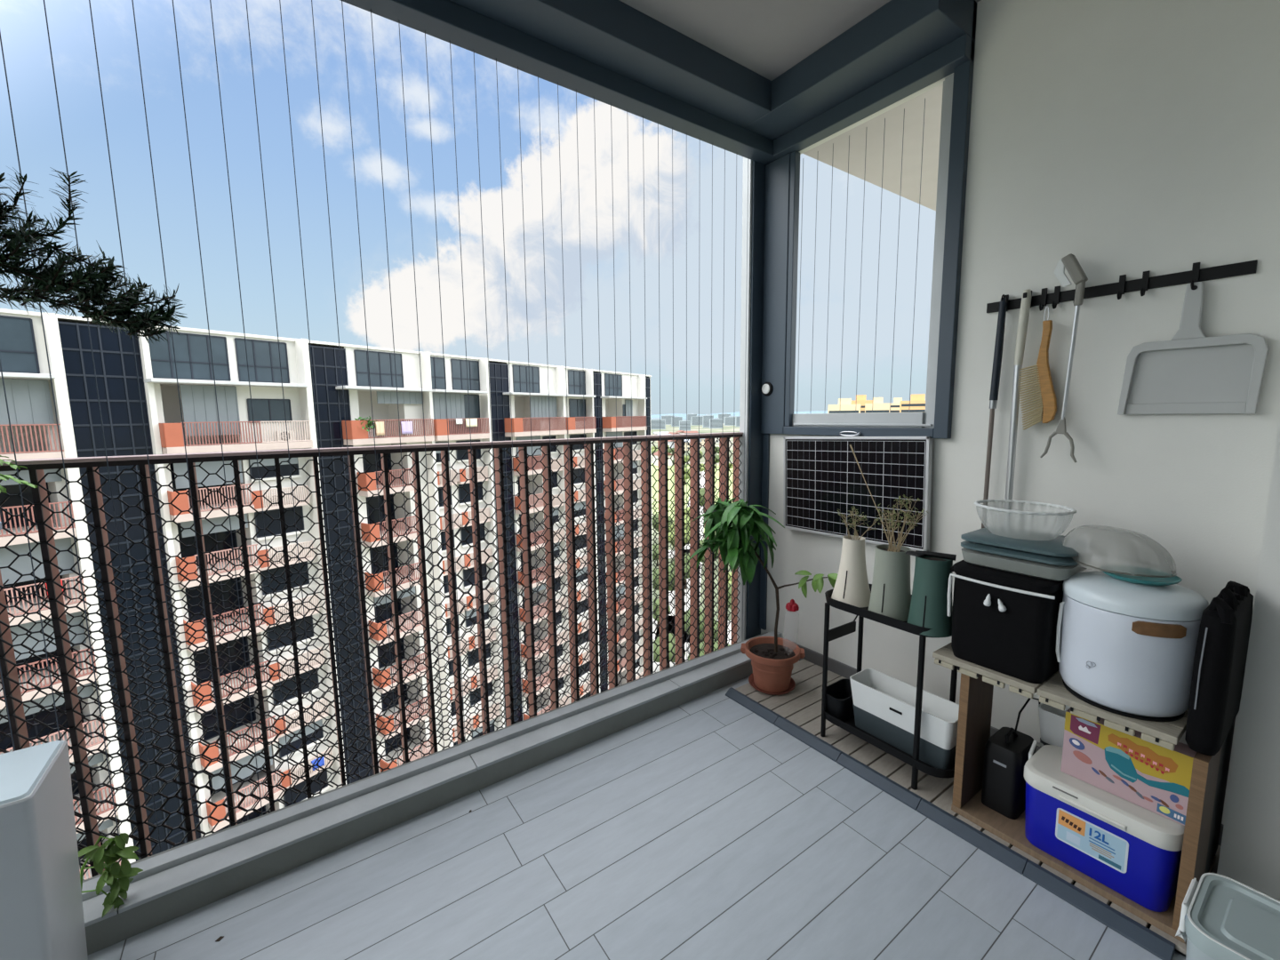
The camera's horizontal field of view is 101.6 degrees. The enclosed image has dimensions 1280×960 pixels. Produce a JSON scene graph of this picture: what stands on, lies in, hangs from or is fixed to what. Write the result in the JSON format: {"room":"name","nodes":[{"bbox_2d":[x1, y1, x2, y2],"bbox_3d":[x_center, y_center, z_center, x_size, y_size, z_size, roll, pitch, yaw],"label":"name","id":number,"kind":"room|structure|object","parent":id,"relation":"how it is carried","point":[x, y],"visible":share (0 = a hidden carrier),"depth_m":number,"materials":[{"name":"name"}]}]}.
{"room":"apartment balcony","nodes":[
{"label":"apartment balcony","id":0,"kind":"room"},
{"bbox_2d":[87,660,1185,959],"bbox_3d":[0.158,1.463,-0.766,5.550,0.120,5.500,-6,9,-35],"label":"floor","id":1,"kind":"structure","parent":0,"point":[700,828],"depth_m":1.46,"materials":[{"name":"tile"}]},
{"bbox_2d":[0,740,87,959],"bbox_3d":[-1.437,0.907,1.021,0.450,0.575,0.236,-6,9,-35],"label":"base cabinet","id":2,"kind":"object","parent":1,"relation":"on","point":[42,910],"visible":1,"depth_m":1.06,"materials":[{"name":"plastic"}]},
{"bbox_2d":[0,167,187,343],"bbox_3d":[-1.234,-0.007,0.937,0.707,1.255,0.178,-5,8,-29],"label":"branch","id":3,"kind":"object","parent":2,"relation":"in","point":[91,286],"visible":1,"depth_m":0.97,"materials":[{"name":"green plant"}]},
{"bbox_2d":[725,659,1220,959],"bbox_3d":[1.055,1.040,1.980,0.553,0.026,1.505,-6,9,-35],"label":"wooden decking","id":4,"kind":"object","parent":1,"relation":"on","point":[797,712],"visible":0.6,"depth_m":1.80,"materials":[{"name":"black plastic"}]},
{"bbox_2d":[748,672,795,695],"bbox_3d":[0.624,0.963,2.475,0.216,0.018,0.216,-6,9,-35],"label":"saucer","id":5,"kind":"object","parent":4,"relation":"on","point":[792,684],"visible":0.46,"depth_m":2.44,"materials":[{"name":"ceramic"}]},
{"bbox_2d":[740,636,805,692],"bbox_3d":[0.623,0.876,2.464,0.256,0.182,0.256,-6,9,-35],"label":"flower pot","id":6,"kind":"object","parent":5,"relation":"on","point":[772,670],"visible":0.98,"depth_m":2.41,"materials":[{"name":"ceramic"}]},
{"bbox_2d":[688,497,837,652],"bbox_3d":[0.517,0.468,2.301,0.402,0.757,0.660,-6,9,-35],"label":"sapling","id":7,"kind":"object","parent":6,"relation":"in","point":[733,524],"visible":1,"depth_m":2.30,"materials":[{"name":"green plant"}]},
{"bbox_2d":[785,599,799,612],"bbox_3d":[0.695,0.702,2.406,0.064,0.320,0.071,-6,9,-35],"label":"flower","id":8,"kind":"object","parent":7,"relation":"attached to","point":[792,606],"visible":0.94,"depth_m":2.37,"materials":[{"name":"red plastic"}]},
{"bbox_2d":[820,584,957,790],"bbox_3d":[0.954,0.743,1.947,0.287,0.575,0.520,-6,9,-35],"label":"plant stand","id":9,"kind":"object","parent":4,"relation":"on","point":[849,725],"visible":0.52,"depth_m":1.88,"materials":[{"name":"black metal"}]},
{"bbox_2d":[821,678,854,721],"bbox_3d":[0.815,0.884,2.094,0.180,0.097,0.104,-6,9,-35],"label":"plant pot","id":10,"kind":"object","parent":9,"relation":"on","point":[839,695],"visible":0.54,"depth_m":2.05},
{"bbox_2d":[831,535,870,607],"bbox_3d":[0.825,0.346,2.022,0.152,0.250,0.152,-6,9,-35],"label":"planter","id":11,"kind":"object","parent":9,"relation":"on","point":[852,587],"visible":0.96,"depth_m":1.98,"materials":[{"name":"ceramic"}]},
{"bbox_2d":[837,506,879,539],"bbox_3d":[0.842,0.167,1.988,0.182,0.155,0.124,-6,9,-35],"label":"dried plant","id":12,"kind":"object","parent":11,"relation":"on","point":[854,521],"visible":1,"depth_m":1.97,"materials":[{"name":"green plant"}]},
{"bbox_2d":[824,584,932,637],"bbox_3d":[0.938,0.473,1.934,0.287,0.035,0.458,-6,9,-35],"label":"tray","id":13,"kind":"object","parent":9,"relation":"on","point":[862,612],"depth_m":1.85,"materials":[{"name":"black metal"}]},
{"bbox_2d":[868,544,911,621],"bbox_3d":[0.906,0.365,1.882,0.146,0.245,0.146,-6,9,-35],"label":"planter","id":14,"kind":"object","parent":9,"relation":"on","point":[891,594],"visible":0.88,"depth_m":1.83,"materials":[{"name":"grey metal"}]},
{"bbox_2d":[849,444,927,551],"bbox_3d":[0.883,0.069,1.893,0.173,0.383,0.292,-6,9,-35],"label":"dried plant","id":15,"kind":"object","parent":14,"relation":"on","point":[891,548],"visible":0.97,"depth_m":1.85,"materials":[{"name":"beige plant"}]},
{"bbox_2d":[824,711,954,778],"bbox_3d":[0.959,0.937,1.968,0.287,0.035,0.513,-6,9,-35],"label":"tray","id":16,"kind":"object","parent":9,"relation":"on","point":[849,725],"depth_m":1.84,"materials":[{"name":"black metal"}]},
{"bbox_2d":[849,668,959,769],"bbox_3d":[0.958,0.859,1.886,0.140,0.190,0.376,-6,9,-35],"label":"planter","id":17,"kind":"object","parent":9,"relation":"on","point":[884,705],"visible":0.77,"depth_m":1.86,"materials":[{"name":"white plastic"}]},
{"bbox_2d":[907,555,952,637],"bbox_3d":[0.977,0.378,1.746,0.140,0.250,0.140,-6,9,-35],"label":"planter","id":18,"kind":"object","parent":9,"relation":"on","point":[928,609],"visible":0.82,"depth_m":1.70,"materials":[{"name":"green metal"}]},
{"bbox_2d":[905,550,956,560],"bbox_3d":[0.957,0.247,1.722,0.146,0.021,0.047,5,9,41],"label":"trowel","id":19,"kind":"object","parent":18,"relation":"on","point":[921,554],"visible":1,"depth_m":1.72,"materials":[{"name":"black metal"}]},
{"bbox_2d":[932,642,1221,943],"bbox_3d":[1.287,0.820,1.582,0.403,0.504,0.613,-6,9,-35],"label":"wooden shelf","id":20,"kind":"object","parent":4,"relation":"on","point":[978,682],"visible":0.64,"depth_m":1.44,"materials":[{"name":"brown wood"}]},
{"bbox_2d":[947,560,1063,683],"bbox_3d":[1.139,0.414,1.612,0.274,0.295,0.286,-6,9,-35],"label":"cooler bag","id":21,"kind":"object","parent":20,"relation":"on","point":[1004,622],"visible":0.75,"depth_m":1.52,"materials":[{"name":"black fabric"}]},
{"bbox_2d":[961,547,1087,581],"bbox_3d":[1.173,0.243,1.596,0.236,0.042,0.280,-6,9,-35],"label":"tray","id":22,"kind":"object","parent":21,"relation":"on","point":[1015,565],"visible":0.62,"depth_m":1.51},
{"bbox_2d":[960,540,1077,565],"bbox_3d":[1.180,0.209,1.600,0.244,0.022,0.294,-6,9,-35],"label":"lid","id":23,"kind":"object","parent":22,"relation":"on","point":[976,547],"visible":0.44,"depth_m":1.51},
{"bbox_2d":[960,526,1078,557],"bbox_3d":[1.179,0.185,1.597,0.244,0.022,0.294,-6,9,-35],"label":"lid","id":24,"kind":"object","parent":23,"relation":"on","point":[1036,542],"visible":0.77,"depth_m":1.56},
{"bbox_2d":[974,499,1076,515],"bbox_3d":[1.183,0.124,1.617,0.228,0.091,0.256,-6,9,-35],"label":"bowl","id":25,"kind":"object","parent":24,"relation":"on","point":[1072,511],"visible":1,"depth_m":1.59,"materials":[{"name":"glass"}]},
{"bbox_2d":[981,697,1040,819],"bbox_3d":[1.244,0.878,1.712,0.299,0.317,0.100,-6,9,-35],"label":"speaker","id":26,"kind":"object","parent":20,"relation":"on","point":[1006,751],"visible":0.77,"depth_m":1.63},
{"bbox_2d":[1038,703,1070,748],"bbox_3d":[1.414,0.894,1.666,0.124,0.292,0.230,-6,9,-35],"label":"planter","id":27,"kind":"object","parent":20,"relation":"on","point":[1052,719],"visible":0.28,"depth_m":1.69,"materials":[{"name":"white plastic"}]},
{"bbox_2d":[1023,740,1184,911],"bbox_3d":[1.276,0.945,1.458,0.219,0.244,0.349,-6,9,-35],"label":"cooler","id":28,"kind":"object","parent":20,"relation":"on","point":[1134,851],"visible":0.89,"depth_m":1.38,"materials":[{"name":"blue plastic"}]},
{"bbox_2d":[1065,831,1079,846],"bbox_3d":[1.185,0.981,1.428,0.002,0.025,0.030,-6,9,-35],"label":"picture","id":29,"kind":"object","parent":28,"relation":"attached to","point":[1072,837],"depth_m":1.43},
{"bbox_2d":[1098,854,1120,870],"bbox_3d":[1.231,1.001,1.367,0.001,0.011,0.045,-6,9,-35],"label":"picture","id":30,"kind":"object","parent":28,"relation":"attached to","point":[1108,860],"depth_m":1.37},
{"bbox_2d":[1060,707,1196,825],"bbox_3d":[1.294,0.749,1.391,0.061,0.182,0.252,-6,9,-35],"label":"toy box","id":31,"kind":"object","parent":28,"relation":"on","point":[1156,779],"visible":0.93,"depth_m":1.36,"materials":[{"name":"cardboard"}]},
{"bbox_2d":[1169,794,1178,802],"bbox_3d":[1.328,0.791,1.296,0.001,0.020,0.016,-6,9,-35],"label":"flower","id":32,"kind":"object","parent":31,"relation":"on","point":[1173,798],"depth_m":1.30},
{"bbox_2d":[1056,571,1208,721],"bbox_3d":[1.300,0.424,1.391,0.281,0.326,0.288,-6,9,-35],"label":"cooler","id":33,"kind":"object","parent":20,"relation":"on","point":[1124,648],"visible":0.85,"depth_m":1.30,"materials":[{"name":"white plastic"}]},
{"bbox_2d":[1103,571,1182,585],"bbox_3d":[1.315,0.253,1.374,0.156,0.015,0.156,-6,9,-35],"label":"dish","id":34,"kind":"object","parent":33,"relation":"on","point":[1143,580],"visible":0.63,"depth_m":1.34,"materials":[{"name":"plastic"}]},
{"bbox_2d":[1061,524,1176,577],"bbox_3d":[1.301,0.184,1.431,0.182,0.104,0.248,-6,9,-35],"label":"plastic bag","id":35,"kind":"object","parent":34,"relation":"on","point":[1099,548],"visible":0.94,"depth_m":1.37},
{"bbox_2d":[1184,580,1253,755],"bbox_3d":[1.444,0.447,1.296,0.334,0.373,0.060,-6,9,-35],"label":"bag","id":36,"kind":"object","parent":20,"relation":"on","point":[1220,655],"visible":1,"depth_m":1.21,"materials":[{"name":"black fabric"}]},
{"bbox_2d":[1204,718,1235,873],"bbox_3d":[1.559,0.845,1.421,0.225,0.445,0.030,-6,9,-35],"label":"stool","id":37,"kind":"object","parent":20,"relation":"on","point":[1227,746],"visible":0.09,"depth_m":1.41,"materials":[{"name":"black plastic"}]},
{"bbox_2d":[1175,872,1279,959],"bbox_3d":[1.275,1.027,0.924,0.238,0.301,0.459,-6,9,-35],"label":"storage box","id":38,"kind":"object","parent":1,"relation":"on","point":[1222,917],"visible":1,"depth_m":1.03,"materials":[{"name":"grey plastic"}]},
{"bbox_2d":[619,0,980,80],"bbox_3d":[0.058,-1.432,-1.139,5.425,0.200,5.550,-6,9,-35],"label":"ceiling","id":39,"kind":"structure","parent":0,"point":[768,38],"depth_m":1.97,"materials":[{"name":"paint"}]},
{"bbox_2d":[802,83,943,210],"bbox_3d":[5.769,-2.237,5.645,11.769,0.200,0.860,-6,9,-35],"label":"soffit","id":40,"kind":"structure","parent":0,"point":[875,130],"depth_m":2.72,"materials":[{"name":"paint"}]},
{"bbox_2d":[760,0,1279,901],"bbox_3d":[2.253,-0.176,0.559,0.350,2.760,5.545,-6,9,-35],"label":"wall","id":41,"kind":"structure","parent":0,"point":[1130,138],"depth_m":1.63,"materials":[{"name":"paint"}]},
{"bbox_2d":[0,0,748,870],"bbox_3d":[-0.755,-0.189,1.825,3.198,2.585,0.002,-6,9,-35],"label":"grille","id":42,"kind":"object","parent":41,"relation":"attached to","point":[44,0],"visible":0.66,"depth_m":1.71,"materials":[{"name":"metal"}]},
{"bbox_2d":[82,632,767,955],"bbox_3d":[-1.373,1.117,1.379,5.250,0.078,0.187,-6,9,-35],"label":"trim","id":43,"kind":"structure","parent":41,"relation":"attached to","point":[102,934],"depth_m":1.64,"materials":[{"name":"grey stone"}]},
{"bbox_2d":[81,631,794,927],"bbox_3d":[-1.357,1.066,1.349,5.250,0.030,0.136,-6,9,-35],"label":"curb","id":44,"kind":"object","parent":41,"relation":"attached to","point":[166,873],"depth_m":1.69,"materials":[{"name":"concrete"}]},
{"bbox_2d":[78,832,143,917],"bbox_3d":[-1.338,0.997,1.307,0.133,0.211,0.078,-6,9,-35],"label":"seedling","id":45,"kind":"object","parent":44,"relation":"on","point":[100,855],"visible":0.96,"depth_m":1.31,"materials":[{"name":"green plant"}]},
{"bbox_2d":[340,0,778,165],"bbox_3d":[-1.415,-1.487,1.073,5.250,0.198,0.250,-6,9,-35],"label":"ceiling beam","id":46,"kind":"structure","parent":41,"relation":"attached to","point":[610,52],"depth_m":1.94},
{"bbox_2d":[736,157,752,642],"bbox_3d":[0.560,-0.377,2.795,0.015,2.750,0.055,-6,9,-35],"label":"trim","id":47,"kind":"structure","parent":41,"relation":"attached to","point":[747,205],"depth_m":2.75,"materials":[{"name":"grey metal"}]},
{"bbox_2d":[761,382,772,395],"bbox_3d":[0.669,-0.482,2.761,0.018,0.072,0.072,-6,9,-35],"label":"handle","id":48,"kind":"object","parent":41,"relation":"attached to","point":[767,387],"visible":1,"depth_m":2.75,"materials":[{"name":"white metal"}]},
{"bbox_2d":[745,152,790,639],"bbox_3d":[0.712,-0.380,2.801,0.240,2.750,0.220,-6,9,-35],"label":"trim","id":49,"kind":"structure","parent":41,"relation":"attached to","point":[770,181],"depth_m":2.72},
{"bbox_2d":[783,436,932,551],"bbox_3d":[0.968,0.037,2.422,0.030,0.476,0.732,-6,7,-35],"label":"solar panel","id":50,"kind":"object","parent":41,"relation":"attached to","point":[822,476],"visible":0.88,"depth_m":2.37,"materials":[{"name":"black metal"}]},
{"bbox_2d":[744,0,976,158],"bbox_3d":[0.827,-1.652,2.203,0.270,0.200,0.965,-6,9,-35],"label":"ceiling beam","id":51,"kind":"structure","parent":41,"relation":"attached to","point":[902,48],"depth_m":2.04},
{"bbox_2d":[797,98,925,413],"bbox_3d":[1.015,-0.890,2.400,0.002,1.363,0.679,-6,9,-35],"label":"grille","id":52,"kind":"object","parent":41,"relation":"in","point":[924,99],"visible":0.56,"depth_m":2.39,"materials":[{"name":"metal"}]},
{"bbox_2d":[782,0,977,439],"bbox_3d":[0.996,-0.980,2.309,0.080,1.565,0.815,-6,9,-35],"label":"window","id":53,"kind":"structure","parent":41,"relation":"in","point":[957,87],"depth_m":2.05,"materials":[{"name":"grey metal"}]},
{"bbox_2d":[839,431,861,436],"bbox_3d":[0.958,-0.211,2.383,0.012,0.023,0.111,-6,9,-35],"label":"carabiner","id":54,"kind":"object","parent":53,"relation":"attached to","point":[859,433],"visible":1,"depth_m":2.38,"materials":[{"name":"metal"}]},
{"bbox_2d":[794,642,1223,845],"bbox_3d":[1.272,0.985,2.162,0.012,0.085,1.563,-6,9,-35],"label":"baseboard","id":55,"kind":"structure","parent":41,"relation":"attached to","point":[838,668],"depth_m":2.58,"materials":[{"name":"grey tile"}]},
{"bbox_2d":[986,259,1257,312],"bbox_3d":[1.452,-0.598,1.651,0.046,0.075,0.647,-6,9,-35],"label":"hook rack","id":56,"kind":"object","parent":41,"relation":"attached to","point":[1196,275],"visible":0.87,"depth_m":1.58,"materials":[{"name":"black metal"}]},
{"bbox_2d":[981,294,1007,528],"bbox_3d":[1.293,-0.168,1.919,0.028,0.992,0.037,-6,9,-35],"label":"mop","id":57,"kind":"object","parent":56,"relation":"hanging from","point":[1002,312],"visible":0.88,"depth_m":1.89,"materials":[{"name":"metal"}]},
{"bbox_2d":[1002,289,1031,527],"bbox_3d":[1.331,-0.170,1.853,0.031,0.972,0.036,-6,9,-35],"label":"broom","id":58,"kind":"object","parent":56,"relation":"hanging from","point":[1026,299],"visible":0.93,"depth_m":1.84,"materials":[{"name":"beige plastic"}]},
{"bbox_2d":[1018,306,1056,429],"bbox_3d":[1.363,-0.379,1.780,0.020,0.413,0.114,-6,9,-35],"label":"brush","id":59,"kind":"object","parent":56,"relation":"hanging from","point":[1048,396],"visible":1,"depth_m":1.77,"materials":[{"name":"orange wood"}]},
{"bbox_2d":[1040,253,1087,462],"bbox_3d":[1.384,-0.390,1.696,0.034,0.664,0.102,-6,9,-35],"label":"pickup grabber","id":60,"kind":"object","parent":56,"relation":"hanging from","point":[1070,262],"visible":1,"depth_m":1.68,"materials":[{"name":"grey plastic"}]},
{"bbox_2d":[1117,281,1269,415],"bbox_3d":[1.582,-0.375,1.499,0.028,0.370,0.290,-6,9,-35],"label":"dustpan","id":61,"kind":"object","parent":56,"relation":"hanging from","point":[1191,372],"visible":1,"depth_m":1.49,"materials":[{"name":"grey plastic"}]},
{"bbox_3d":[-1.512,1.347,1.514,5.640,0.290,0.150,-6,9,-35],"label":"slab edge","id":62,"kind":"structure","parent":0,"visible":0},
{"bbox_2d":[0,432,743,879],"bbox_3d":[-0.920,0.494,1.905,3.590,1.234,0.092,-6,9,-35],"label":"balustrade","id":63,"kind":"object","parent":62,"relation":"on","point":[36,467],"visible":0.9,"depth_m":1.85,"materials":[{"name":"brown metal"}]},
{"bbox_3d":[-1.601,0.121,1.198,0.224,0.374,0.401,-6,9,-35],"label":"pot","id":64,"kind":"object","parent":63,"relation":"hanging from","visible":0},
{"bbox_2d":[0,455,37,493],"bbox_3d":[-1.550,0.015,1.101,0.344,0.256,0.321,-6,9,-35],"label":"fern","id":65,"kind":"object","parent":64,"relation":"in","point":[4,477],"visible":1,"depth_m":1.21,"materials":[{"name":"green plant"}]},
{"label":"outside","id":66,"kind":"structure","parent":0,"visible":0},
{"bbox_2d":[650,423,739,641],"bbox_3d":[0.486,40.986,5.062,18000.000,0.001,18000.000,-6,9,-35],"label":"ground","id":67,"kind":"structure","parent":66,"point":[668,428],"depth_m":494.15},
{"bbox_2d":[0,308,653,879],"bbox_3d":[-18.690,13.924,40.161,14.250,45.560,53.800,4,9,34],"label":"apartment building","id":68,"kind":"structure","parent":67,"relation":"on","point":[23,356],"depth_m":27.48,"materials":[{"name":"white paint"}]},
{"bbox_2d":[311,756,324,770],"bbox_3d":[-17.885,15.726,28.965,0.189,0.508,0.603,4,9,34],"label":"towel","id":69,"kind":"object","parent":68,"relation":"hanging from","point":[321,763],"visible":0.66,"depth_m":28.95,"materials":[{"name":"fabric"}]},
{"bbox_2d":[354,416,377,431],"bbox_3d":[-15.993,-3.064,30.328,1.326,1.307,1.273,3,8,29],"label":"plant","id":70,"kind":"object","parent":68,"relation":"on","point":[370,422],"visible":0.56,"depth_m":30.15,"materials":[{"name":"green plant"}]},
{"bbox_2d":[374,421,384,435],"bbox_3d":[-15.335,-3.032,30.723,0.189,0.808,0.504,4,9,34],"label":"towel","id":71,"kind":"object","parent":68,"relation":"hanging from","point":[380,425],"visible":1,"depth_m":30.68,"materials":[{"name":"fabric"}]},
{"bbox_2d":[400,421,412,433],"bbox_3d":[-14.375,-3.220,32.114,0.189,0.758,0.703,4,9,34],"label":"towel","id":72,"kind":"object","parent":68,"relation":"hanging from","point":[406,426],"visible":1,"depth_m":32.07,"materials":[{"name":"fabric"}]},
{"bbox_2d":[465,418,477,426],"bbox_3d":[-11.667,-3.956,36.015,0.189,0.558,0.902,4,9,34],"label":"towel","id":73,"kind":"object","parent":68,"relation":"hanging from","point":[473,421],"visible":0.95,"depth_m":35.99,"materials":[{"name":"fabric"}]},
{"bbox_2d":[652,544,658,566],"bbox_3d":[4.650,20.782,143.505,4.631,6.093,5.068,-4,8,-25],"label":"tree","id":74,"kind":"object","parent":67,"relation":"on","point":[657,546],"visible":0.3,"depth_m":141.82,"materials":[{"name":"green plant"}]},
{"bbox_2d":[650,417,665,429],"bbox_3d":[45.832,-167.291,1550.470,60.000,33.500,12.100,-1,7,-1],"label":"tower block","id":75,"kind":"object","parent":67,"relation":"on","point":[654,421],"visible":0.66,"depth_m":1544.93,"materials":[{"name":"grey concrete"}]},
{"bbox_2d":[652,598,670,628],"bbox_3d":[3.740,26.023,101.366,5.025,6.042,4.593,-4,8,-23],"label":"tree","id":76,"kind":"object","parent":67,"relation":"on","point":[657,602],"visible":0.28,"depth_m":99.78,"materials":[{"name":"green plant"}]},
{"bbox_2d":[651,513,672,531],"bbox_3d":[7.194,15.595,169.487,7.583,9.976,8.298,3,8,27],"label":"tree","id":77,"kind":"object","parent":67,"relation":"on","point":[657,515],"visible":0.12,"depth_m":166.90,"materials":[{"name":"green plant"}]},
{"bbox_2d":[652,565,673,591],"bbox_3d":[5.214,22.865,114.083,8.916,9.170,8.022,0,7,9],"label":"tree","id":78,"kind":"object","parent":67,"relation":"on","point":[672,566],"visible":0.23,"depth_m":111.57,"materials":[{"name":"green plant"}]},
{"bbox_2d":[653,451,672,465],"bbox_3d":[19.009,-18.135,432.483,13.615,12.135,19.238,-3,7,-15],"label":"house","id":79,"kind":"structure","parent":67,"relation":"on","point":[669,461],"depth_m":425.73,"materials":[{"name":"white concrete"}]},
{"bbox_2d":[661,415,674,424],"bbox_3d":[122.079,-263.533,2281.621,60.000,43.500,12.100,-1,7,-1],"label":"tower block","id":80,"kind":"object","parent":67,"relation":"on","point":[668,418],"visible":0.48,"depth_m":2274.91,"materials":[{"name":"grey concrete"}]},
{"bbox_2d":[653,632,685,667],"bbox_3d":[4.438,28.051,83.756,6.141,6.316,5.526,5,9,41],"label":"tree","id":81,"kind":"object","parent":67,"relation":"on","point":[670,645],"visible":0.31,"depth_m":82.18,"materials":[{"name":"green plant"}]},
{"bbox_2d":[671,416,682,426],"bbox_3d":[133.099,-211.482,1883.581,40.000,37.500,12.100,-1,7,-1],"label":"tower block","id":82,"kind":"object","parent":67,"relation":"on","point":[675,420],"visible":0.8,"depth_m":1877.70,"materials":[{"name":"grey concrete"}]},
{"bbox_2d":[668,519,689,546],"bbox_3d":[12.068,16.998,151.514,9.511,11.486,9.381,4,8,32],"label":"tree","id":83,"kind":"object","parent":67,"relation":"on","point":[672,525],"visible":0.12,"depth_m":148.91,"materials":[{"name":"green plant"}]},
{"bbox_2d":[669,552,689,589],"bbox_3d":[10.405,21.776,124.115,6.650,8.749,7.276,5,9,37],"label":"tree","id":84,"kind":"object","parent":67,"relation":"on","point":[688,556],"visible":0.12,"depth_m":121.93,"materials":[{"name":"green plant"}]},
{"bbox_2d":[679,419,690,431],"bbox_3d":[119.455,-146.015,1387.434,30.000,29.500,12.100,-1,7,-1],"label":"tower block","id":85,"kind":"object","parent":67,"relation":"on","point":[682,423],"visible":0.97,"depth_m":1381.83,"materials":[{"name":"grey concrete"}]},
{"bbox_2d":[684,439,701,450],"bbox_3d":[60.596,-41.911,616.984,21.961,13.120,15.542,2,8,22],"label":"house","id":86,"kind":"structure","parent":67,"relation":"on","point":[688,445],"depth_m":612.73,"materials":[{"name":"white concrete"}]},
{"bbox_2d":[691,415,702,425],"bbox_3d":[238.858,-237.128,2072.913,70.000,39.500,12.100,-1,7,-1],"label":"tower block","id":87,"kind":"object","parent":67,"relation":"on","point":[694,419],"visible":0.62,"depth_m":2067.29,"materials":[{"name":"grey concrete"}]},
{"bbox_2d":[684,608,718,642],"bbox_3d":[10.101,26.087,90.278,7.429,8.492,8.257,-2,7,-7],"label":"tree","id":88,"kind":"object","parent":67,"relation":"on","point":[700,610],"visible":0.11,"depth_m":87.01,"materials":[{"name":"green plant"}]},
{"bbox_2d":[699,488,704,512],"bbox_3d":[26.690,8.733,219.898,8.195,10.781,8.967,-3,7,-19],"label":"tree","id":89,"kind":"object","parent":67,"relation":"on","point":[702,490],"visible":0.37,"depth_m":217.07,"materials":[{"name":"green plant"}]},
{"bbox_2d":[702,414,713,427],"bbox_3d":[218.868,-189.788,1675.198,34.000,43.500,12.100,-1,7,-1],"label":"tower block","id":90,"kind":"object","parent":67,"relation":"on","point":[706,418],"visible":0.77,"depth_m":1669.24,"materials":[{"name":"grey concrete"}]},
{"bbox_2d":[687,639,730,660],"bbox_3d":[10.744,27.277,74.279,7.635,10.044,8.354,-1,7,1],"label":"tree","id":91,"kind":"object","parent":67,"relation":"on","point":[716,645],"visible":0.06,"depth_m":72.00,"materials":[{"name":"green plant"}]},
{"bbox_2d":[709,417,723,428],"bbox_3d":[229.919,-171.405,1574.246,40.000,31.500,12.100,-1,7,-1],"label":"tower block","id":92,"kind":"object","parent":67,"relation":"on","point":[716,422],"visible":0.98,"depth_m":1568.88,"materials":[{"name":"grey concrete"}]},
{"bbox_2d":[717,413,730,423],"bbox_3d":[395.992,-289.765,2451.384,60.000,47.500,12.100,-1,7,-1],"label":"tower block","id":93,"kind":"object","parent":67,"relation":"on","point":[723,415],"visible":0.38,"depth_m":2444.20,"materials":[{"name":"grey concrete"}]},
{"bbox_2d":[724,416,735,425],"bbox_3d":[346.293,-222.608,1957.258,60.000,36.500,12.100,-1,7,-1],"label":"tower block","id":94,"kind":"object","parent":67,"relation":"on","point":[730,420],"visible":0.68,"depth_m":1951.54,"materials":[{"name":"grey concrete"}]},
{"bbox_2d":[728,583,731,609],"bbox_3d":[20.178,24.585,104.154,7.614,7.831,6.851,-6,9,-35],"label":"tree","id":95,"kind":"object","parent":67,"relation":"on","point":[730,589],"visible":0.02,"depth_m":102.19,"materials":[{"name":"green plant"}]},
{"bbox_2d":[735,416,739,426],"bbox_3d":[346.626,-198.664,1755.190,50.000,38.500,12.100,-1,7,-1],"label":"tower block","id":96,"kind":"object","parent":67,"relation":"on","point":[737,418],"visible":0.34,"depth_m":1749.78,"materials":[{"name":"grey concrete"}]},
{"bbox_2d":[827,398,860,413],"bbox_3d":[119.652,-22.819,307.081,17.000,49.800,12.100,3,8,25],"label":"tower block","id":97,"kind":"object","parent":67,"relation":"on","point":[845,406],"visible":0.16,"depth_m":300.23,"materials":[{"name":"yellow concrete"}]},
{"bbox_2d":[851,394,872,413],"bbox_3d":[143.924,-28.941,342.077,15.000,52.800,12.100,3,8,25],"label":"tower block","id":98,"kind":"object","parent":67,"relation":"on","point":[861,400],"visible":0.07,"depth_m":334.28,"materials":[{"name":"yellow concrete"}]},
{"bbox_2d":[864,397,890,412],"bbox_3d":[137.988,-22.904,304.779,13.000,50.100,12.100,3,8,25],"label":"tower block","id":99,"kind":"object","parent":67,"relation":"on","point":[877,405],"visible":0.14,"depth_m":297.75,"materials":[{"name":"yellow concrete"}]},
{"bbox_2d":[890,397,902,412],"bbox_3d":[167.038,-27.961,340.489,12.000,50.700,12.100,3,8,25],"label":"tower block","id":100,"kind":"object","parent":67,"relation":"on","point":[895,406],"visible":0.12,"depth_m":333.95,"materials":[{"name":"yellow concrete"}]},
{"bbox_2d":[899,393,926,428],"bbox_3d":[153.835,-21.955,291.492,17.000,51.100,12.100,3,8,25],"label":"tower block","id":101,"kind":"object","parent":67,"relation":"on","point":[917,402],"visible":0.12,"depth_m":285.23,"materials":[{"name":"yellow concrete"}]},
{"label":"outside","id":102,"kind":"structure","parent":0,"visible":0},
{"bbox_2d":[650,410,828,419],"bbox_3d":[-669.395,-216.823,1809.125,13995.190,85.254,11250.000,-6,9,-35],"label":"hills","id":103,"kind":"structure","parent":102,"point":[737,413],"depth_m":5214.95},
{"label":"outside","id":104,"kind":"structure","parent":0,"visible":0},
{"bbox_2d":[651,462,732,533],"bbox_3d":[43.367,0.289,329.651,220.158,0.001,260.121,-6,9,-35],"label":"lawn","id":105,"kind":"structure","parent":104,"point":[669,472],"depth_m":300.16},
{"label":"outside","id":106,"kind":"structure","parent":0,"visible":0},
{"bbox_2d":[652,470,731,672],"bbox_3d":[26.024,11.330,241.754,250.174,0.100,270.191,-6,9,-35],"label":"road","id":107,"kind":"structure","parent":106,"point":[702,479],"depth_m":112.30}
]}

